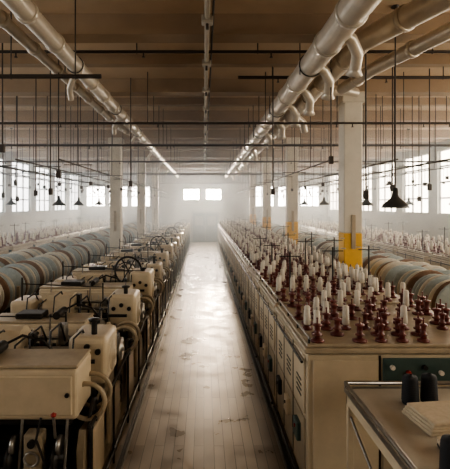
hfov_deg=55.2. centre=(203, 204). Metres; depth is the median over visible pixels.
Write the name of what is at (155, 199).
support column
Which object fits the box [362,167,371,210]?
window
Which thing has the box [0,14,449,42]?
ceiling beam
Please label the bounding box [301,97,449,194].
rail
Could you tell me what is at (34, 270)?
roll
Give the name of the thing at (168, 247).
weaving loom
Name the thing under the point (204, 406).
floor
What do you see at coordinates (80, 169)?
ceiling beam
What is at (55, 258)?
roll
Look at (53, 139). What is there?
pipe
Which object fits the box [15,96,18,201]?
power cable
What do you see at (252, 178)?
support column
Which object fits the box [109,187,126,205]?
window
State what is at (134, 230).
stand
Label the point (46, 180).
rail
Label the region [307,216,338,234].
machine
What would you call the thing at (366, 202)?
pendant lamp
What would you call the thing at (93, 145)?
pipe
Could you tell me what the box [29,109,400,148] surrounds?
pipe
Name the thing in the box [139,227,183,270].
weaving loom
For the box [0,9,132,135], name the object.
ventilation duct
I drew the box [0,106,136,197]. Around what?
rail
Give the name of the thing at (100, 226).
machine
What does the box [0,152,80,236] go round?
wall
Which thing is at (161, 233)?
weaving loom
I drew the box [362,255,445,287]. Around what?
roller
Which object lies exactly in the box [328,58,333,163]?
power cable
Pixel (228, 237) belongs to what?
machine
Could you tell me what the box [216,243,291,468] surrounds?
rail
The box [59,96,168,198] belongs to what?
rail
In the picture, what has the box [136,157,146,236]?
support column
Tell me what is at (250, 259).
machine
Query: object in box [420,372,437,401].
cone
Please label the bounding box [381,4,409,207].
pendant lamp
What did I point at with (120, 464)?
rail
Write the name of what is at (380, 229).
machine
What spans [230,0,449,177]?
ventilation duct
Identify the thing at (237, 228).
machine
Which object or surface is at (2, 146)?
power cable
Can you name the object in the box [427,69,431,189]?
power cable
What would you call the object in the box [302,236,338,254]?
roller
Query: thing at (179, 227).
weaving loom
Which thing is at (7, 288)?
roll
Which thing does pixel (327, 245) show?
roller
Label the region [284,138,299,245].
support column
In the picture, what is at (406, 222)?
wall
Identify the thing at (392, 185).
power cable
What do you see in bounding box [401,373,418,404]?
cone
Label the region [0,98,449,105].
joist
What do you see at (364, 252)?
roller
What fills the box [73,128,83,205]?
pendant lamp
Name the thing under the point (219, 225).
machine
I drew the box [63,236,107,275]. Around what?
roll
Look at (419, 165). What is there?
rail
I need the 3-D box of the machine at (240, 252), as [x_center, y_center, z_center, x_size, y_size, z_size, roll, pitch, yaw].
[1.870,1.880,11.760,1.960,1.840,1.700,0,0,0]
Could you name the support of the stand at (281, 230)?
on the floor
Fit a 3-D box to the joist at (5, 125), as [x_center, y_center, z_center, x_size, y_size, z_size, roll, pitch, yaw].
[0.000,-2.515,13.500,18.600,0.170,0.180,0,0,0]
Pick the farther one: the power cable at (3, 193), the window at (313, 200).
the window at (313, 200)
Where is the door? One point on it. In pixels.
(203, 224)
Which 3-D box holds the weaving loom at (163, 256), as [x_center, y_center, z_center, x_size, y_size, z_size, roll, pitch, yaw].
[-1.849,1.925,11.723,1.942,1.750,1.895,0,0,0]
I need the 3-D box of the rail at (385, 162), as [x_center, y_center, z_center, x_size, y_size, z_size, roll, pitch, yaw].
[3.605,-1.510,19.500,0.610,2.179,23.000,0,0,0]
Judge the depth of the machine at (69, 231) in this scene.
20.01 m
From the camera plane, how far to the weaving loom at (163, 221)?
27.76 m
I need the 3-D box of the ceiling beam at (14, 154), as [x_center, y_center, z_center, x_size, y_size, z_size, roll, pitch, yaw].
[0.000,-2.460,21.000,18.600,0.280,0.320,0,0,0]
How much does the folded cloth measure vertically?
0.090 m
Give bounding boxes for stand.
[123,224,136,228]
[123,227,136,241]
[271,226,282,232]
[275,228,305,233]
[282,232,315,237]
[298,233,328,242]
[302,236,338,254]
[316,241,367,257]
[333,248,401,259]
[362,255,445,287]
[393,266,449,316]
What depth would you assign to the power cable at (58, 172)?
6.79 m
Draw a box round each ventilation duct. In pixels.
[0,0,178,177]
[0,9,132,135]
[224,0,381,179]
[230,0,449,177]
[337,22,449,94]
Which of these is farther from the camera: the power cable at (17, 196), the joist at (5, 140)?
the joist at (5, 140)
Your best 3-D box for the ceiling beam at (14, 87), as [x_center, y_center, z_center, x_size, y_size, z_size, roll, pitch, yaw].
[0.000,-2.460,9.000,18.600,0.280,0.320,0,0,0]
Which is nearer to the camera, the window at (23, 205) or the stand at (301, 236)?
the stand at (301, 236)
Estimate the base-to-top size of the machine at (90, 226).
1.840 m
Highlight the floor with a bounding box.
[91,242,298,468]
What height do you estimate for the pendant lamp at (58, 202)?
2.619 m
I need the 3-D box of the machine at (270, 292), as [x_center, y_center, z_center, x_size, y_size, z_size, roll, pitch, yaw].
[1.870,1.710,6.540,1.960,2.180,1.700,0,0,0]
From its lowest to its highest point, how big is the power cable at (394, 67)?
2.519 m
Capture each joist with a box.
[0,54,449,66]
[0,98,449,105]
[0,124,449,127]
[0,139,447,141]
[5,150,409,151]
[26,158,381,158]
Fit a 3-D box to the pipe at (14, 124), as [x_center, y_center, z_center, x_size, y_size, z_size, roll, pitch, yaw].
[0.000,-2.150,12.700,18.400,0.899,0.060,0,0,0]
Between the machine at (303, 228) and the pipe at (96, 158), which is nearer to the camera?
the pipe at (96, 158)
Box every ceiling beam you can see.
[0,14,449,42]
[0,79,449,95]
[0,111,449,121]
[0,130,449,138]
[0,142,427,149]
[12,152,393,157]
[36,159,371,163]
[55,164,338,167]
[71,168,337,171]
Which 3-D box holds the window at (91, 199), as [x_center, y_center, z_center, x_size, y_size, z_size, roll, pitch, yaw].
[-8.200,-0.650,32.620,1.400,1.500,0.100,0,0,0]
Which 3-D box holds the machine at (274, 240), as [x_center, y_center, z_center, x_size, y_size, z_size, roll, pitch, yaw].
[1.870,1.710,13.500,1.960,2.180,1.700,0,0,0]
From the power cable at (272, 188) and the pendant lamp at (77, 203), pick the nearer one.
the power cable at (272, 188)
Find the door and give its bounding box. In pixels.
[191,212,218,241]
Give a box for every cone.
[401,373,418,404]
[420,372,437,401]
[439,434,449,468]
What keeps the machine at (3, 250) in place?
on the floor
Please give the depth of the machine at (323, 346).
4.07 m
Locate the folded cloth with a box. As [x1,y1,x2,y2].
[402,400,449,436]
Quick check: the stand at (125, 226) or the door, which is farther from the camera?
the door
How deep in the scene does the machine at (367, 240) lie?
16.00 m
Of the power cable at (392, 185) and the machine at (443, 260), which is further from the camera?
the machine at (443, 260)
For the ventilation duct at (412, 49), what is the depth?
5.98 m
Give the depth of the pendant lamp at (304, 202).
18.00 m
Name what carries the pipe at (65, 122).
hanging from the ceiling
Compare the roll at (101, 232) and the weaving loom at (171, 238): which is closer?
the weaving loom at (171, 238)
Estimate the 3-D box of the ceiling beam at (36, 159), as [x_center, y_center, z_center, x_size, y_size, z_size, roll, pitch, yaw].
[0.000,-2.460,24.000,18.600,0.280,0.320,0,0,0]
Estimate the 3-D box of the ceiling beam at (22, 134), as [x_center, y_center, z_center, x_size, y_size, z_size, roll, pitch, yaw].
[0.000,-2.460,15.000,18.600,0.280,0.320,0,0,0]
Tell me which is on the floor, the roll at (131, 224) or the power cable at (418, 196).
the roll at (131, 224)
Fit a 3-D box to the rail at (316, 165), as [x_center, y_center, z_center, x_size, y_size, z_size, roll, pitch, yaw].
[2.405,-1.510,19.500,0.610,2.179,23.000,0,0,0]
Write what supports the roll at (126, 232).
on the floor
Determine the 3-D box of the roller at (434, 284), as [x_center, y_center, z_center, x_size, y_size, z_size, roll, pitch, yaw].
[4.300,1.970,7.375,1.538,1.659,1.850,0,0,0]
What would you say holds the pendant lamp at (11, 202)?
hanging from the ceiling
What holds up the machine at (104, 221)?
on the floor
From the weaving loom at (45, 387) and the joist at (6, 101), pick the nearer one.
the weaving loom at (45, 387)
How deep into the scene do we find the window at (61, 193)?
28.31 m
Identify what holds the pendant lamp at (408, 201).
hanging from the ceiling
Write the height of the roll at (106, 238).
1.659 m
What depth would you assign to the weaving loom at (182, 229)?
22.41 m
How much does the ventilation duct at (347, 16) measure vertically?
0.969 m
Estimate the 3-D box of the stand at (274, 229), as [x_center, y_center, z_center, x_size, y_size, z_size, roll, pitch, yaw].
[4.300,1.970,22.975,1.538,1.659,1.850,0,0,0]
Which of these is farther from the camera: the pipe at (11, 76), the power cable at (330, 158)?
the power cable at (330, 158)
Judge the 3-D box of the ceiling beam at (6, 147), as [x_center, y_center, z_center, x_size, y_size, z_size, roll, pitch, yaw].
[0.000,-2.460,18.000,18.600,0.280,0.320,0,0,0]
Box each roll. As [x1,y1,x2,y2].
[0,254,52,312]
[0,272,14,313]
[8,247,76,281]
[38,240,94,274]
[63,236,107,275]
[78,233,109,261]
[92,230,126,244]
[104,228,133,243]
[128,223,148,233]
[132,222,151,232]
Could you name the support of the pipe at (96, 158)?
hanging from the ceiling
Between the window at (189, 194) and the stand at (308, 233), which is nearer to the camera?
the stand at (308, 233)
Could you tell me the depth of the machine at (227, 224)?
23.91 m
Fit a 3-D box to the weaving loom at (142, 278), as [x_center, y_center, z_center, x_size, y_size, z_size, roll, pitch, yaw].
[-1.849,1.880,8.123,1.942,1.840,1.895,0,0,0]
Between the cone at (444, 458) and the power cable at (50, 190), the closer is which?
the cone at (444, 458)
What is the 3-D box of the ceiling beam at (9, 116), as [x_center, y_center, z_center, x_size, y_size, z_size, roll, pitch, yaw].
[0.000,-2.460,12.000,18.600,0.280,0.320,0,0,0]
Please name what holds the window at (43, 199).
in the wall at (67, 216)
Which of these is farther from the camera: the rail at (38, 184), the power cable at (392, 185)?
the rail at (38, 184)
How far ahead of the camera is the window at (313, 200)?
32.62 m
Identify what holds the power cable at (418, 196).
hanging from the ceiling
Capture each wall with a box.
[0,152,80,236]
[81,172,326,241]
[327,139,449,243]
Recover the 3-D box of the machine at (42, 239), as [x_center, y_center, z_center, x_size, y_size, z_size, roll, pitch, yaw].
[-6.990,1.880,16.300,1.960,1.840,1.700,0,0,0]
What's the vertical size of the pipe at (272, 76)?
0.447 m
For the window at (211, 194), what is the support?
in the wall at (231, 205)
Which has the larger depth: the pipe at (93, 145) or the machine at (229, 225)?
the machine at (229, 225)
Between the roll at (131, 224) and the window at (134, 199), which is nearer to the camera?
the roll at (131, 224)
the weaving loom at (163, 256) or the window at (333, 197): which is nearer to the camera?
the weaving loom at (163, 256)
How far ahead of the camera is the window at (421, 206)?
19.12 m
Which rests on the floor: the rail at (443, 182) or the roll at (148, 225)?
the roll at (148, 225)
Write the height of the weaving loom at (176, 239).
1.750 m
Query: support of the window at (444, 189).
in the wall at (406, 222)
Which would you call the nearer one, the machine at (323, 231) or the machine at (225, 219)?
the machine at (323, 231)
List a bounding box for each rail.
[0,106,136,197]
[0,128,129,195]
[0,139,109,195]
[15,96,151,197]
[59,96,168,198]
[116,243,191,468]
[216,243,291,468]
[239,116,327,198]
[256,94,397,198]
[274,96,449,198]
[298,124,449,195]
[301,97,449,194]
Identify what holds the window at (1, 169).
in the wall at (67, 216)
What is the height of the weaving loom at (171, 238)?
1.750 m
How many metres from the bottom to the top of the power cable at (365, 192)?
2.519 m
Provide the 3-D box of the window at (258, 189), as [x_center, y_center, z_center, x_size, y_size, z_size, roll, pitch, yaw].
[4.600,-0.650,32.620,1.400,1.500,0.100,0,0,0]
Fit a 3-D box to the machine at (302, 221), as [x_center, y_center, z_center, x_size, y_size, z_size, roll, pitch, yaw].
[6.910,1.710,27.700,1.960,2.180,1.700,0,0,0]
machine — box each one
[0,223,33,252]
[0,229,52,246]
[0,239,9,254]
[12,220,67,241]
[31,225,80,237]
[46,217,90,234]
[59,222,99,232]
[70,221,106,230]
[83,220,109,228]
[217,219,242,244]
[218,215,246,247]
[219,221,249,250]
[220,216,252,253]
[221,223,255,256]
[222,218,262,262]
[224,226,268,268]
[226,221,275,275]
[228,231,284,283]
[231,225,295,294]
[235,238,312,308]
[239,232,329,328]
[246,237,358,357]
[256,246,415,406]
[272,284,449,468]
[298,215,324,229]
[300,221,336,231]
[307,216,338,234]
[316,223,338,236]
[327,218,370,239]
[362,222,417,248]
[362,227,394,237]
[372,233,447,255]
[396,227,449,263]
[428,245,449,269]
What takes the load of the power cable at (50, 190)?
hanging from the ceiling
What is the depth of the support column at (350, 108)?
8.81 m
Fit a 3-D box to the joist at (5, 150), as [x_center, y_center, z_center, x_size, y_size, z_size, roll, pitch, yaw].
[0.000,-2.515,19.500,18.600,0.170,0.180,0,0,0]
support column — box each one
[108,138,123,251]
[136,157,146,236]
[151,168,158,230]
[249,168,256,224]
[261,157,271,229]
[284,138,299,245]
[336,91,364,271]
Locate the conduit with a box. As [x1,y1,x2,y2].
[202,0,214,172]
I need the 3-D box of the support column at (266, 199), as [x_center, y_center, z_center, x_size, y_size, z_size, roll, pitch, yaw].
[3.060,0.240,21.000,0.480,5.120,0.480,0,0,0]
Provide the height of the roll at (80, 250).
1.659 m
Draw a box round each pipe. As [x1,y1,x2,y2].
[0,0,101,79]
[0,43,449,57]
[0,72,449,126]
[0,128,449,163]
[0,139,449,163]
[4,124,449,147]
[5,105,449,148]
[10,152,397,174]
[16,96,446,126]
[27,158,380,175]
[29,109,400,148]
[42,142,413,163]
[238,66,449,82]
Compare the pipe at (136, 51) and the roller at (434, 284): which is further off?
the roller at (434, 284)
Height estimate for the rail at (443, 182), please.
1.979 m
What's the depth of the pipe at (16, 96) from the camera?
9.39 m
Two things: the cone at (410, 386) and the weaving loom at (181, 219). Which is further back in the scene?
the weaving loom at (181, 219)
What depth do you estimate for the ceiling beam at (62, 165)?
26.84 m
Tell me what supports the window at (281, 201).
in the wall at (231, 205)
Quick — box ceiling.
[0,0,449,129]
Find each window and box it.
[0,158,3,212]
[12,163,29,211]
[36,167,49,210]
[55,171,64,210]
[70,175,77,209]
[86,187,104,205]
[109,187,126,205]
[131,187,149,205]
[184,189,198,199]
[206,189,220,199]
[256,187,273,205]
[278,187,284,205]
[301,187,318,205]
[330,176,337,209]
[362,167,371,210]
[378,163,395,211]
[404,154,427,212]
[439,149,449,213]
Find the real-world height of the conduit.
0.165 m
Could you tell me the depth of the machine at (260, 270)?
8.08 m
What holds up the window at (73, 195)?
in the wall at (67, 216)
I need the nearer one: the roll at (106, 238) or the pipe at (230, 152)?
the roll at (106, 238)
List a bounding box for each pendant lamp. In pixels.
[6,128,16,204]
[52,106,65,205]
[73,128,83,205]
[300,150,307,204]
[319,128,328,204]
[362,199,373,205]
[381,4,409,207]
[406,129,413,204]
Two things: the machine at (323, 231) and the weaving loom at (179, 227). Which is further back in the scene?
the weaving loom at (179, 227)
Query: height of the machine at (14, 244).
2.180 m
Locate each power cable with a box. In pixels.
[0,43,4,152]
[1,106,4,197]
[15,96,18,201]
[34,79,37,195]
[48,70,52,194]
[56,59,60,177]
[129,78,132,185]
[271,67,274,194]
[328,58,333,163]
[363,53,368,198]
[390,67,394,190]
[394,67,394,183]
[417,96,420,200]
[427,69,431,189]
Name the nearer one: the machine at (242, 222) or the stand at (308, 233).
the stand at (308, 233)
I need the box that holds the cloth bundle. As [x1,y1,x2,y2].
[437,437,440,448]
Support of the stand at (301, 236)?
on the floor
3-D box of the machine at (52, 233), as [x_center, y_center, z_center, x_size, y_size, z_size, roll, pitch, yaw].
[-6.990,1.710,18.200,1.960,2.180,1.700,0,0,0]
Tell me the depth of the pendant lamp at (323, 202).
14.31 m
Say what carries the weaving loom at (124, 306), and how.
on the floor
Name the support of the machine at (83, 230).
on the floor
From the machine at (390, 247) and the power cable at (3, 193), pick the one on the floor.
the machine at (390, 247)
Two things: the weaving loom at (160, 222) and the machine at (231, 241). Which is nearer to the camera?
the machine at (231, 241)
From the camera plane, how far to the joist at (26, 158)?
22.47 m
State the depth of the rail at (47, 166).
11.29 m
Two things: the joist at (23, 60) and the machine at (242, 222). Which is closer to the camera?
the joist at (23, 60)
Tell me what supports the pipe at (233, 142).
hanging from the ceiling
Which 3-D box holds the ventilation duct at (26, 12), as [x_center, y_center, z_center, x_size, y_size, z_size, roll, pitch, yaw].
[-2.054,-2.172,14.250,0.471,0.857,34.500,0,0,0]
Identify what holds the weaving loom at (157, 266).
on the floor
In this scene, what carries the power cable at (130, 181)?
hanging from the ceiling
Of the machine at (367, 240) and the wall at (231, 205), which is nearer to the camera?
the machine at (367, 240)
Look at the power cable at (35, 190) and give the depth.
8.69 m
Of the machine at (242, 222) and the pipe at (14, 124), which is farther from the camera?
the machine at (242, 222)
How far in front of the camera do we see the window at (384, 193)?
22.37 m
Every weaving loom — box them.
[0,277,146,422]
[0,308,128,468]
[39,256,158,368]
[72,251,165,336]
[97,244,170,314]
[109,236,174,299]
[121,235,178,286]
[134,232,180,278]
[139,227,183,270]
[143,229,184,262]
[151,225,186,259]
[154,222,187,253]
[158,222,188,252]
[161,221,189,248]
[164,219,190,246]
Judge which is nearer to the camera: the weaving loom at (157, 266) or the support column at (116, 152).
the weaving loom at (157, 266)
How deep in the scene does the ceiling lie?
7.14 m
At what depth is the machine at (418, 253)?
12.36 m
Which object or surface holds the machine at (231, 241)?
on the floor
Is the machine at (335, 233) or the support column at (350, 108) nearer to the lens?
the support column at (350, 108)
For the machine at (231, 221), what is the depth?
20.47 m
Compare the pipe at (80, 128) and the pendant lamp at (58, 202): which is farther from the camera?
the pipe at (80, 128)

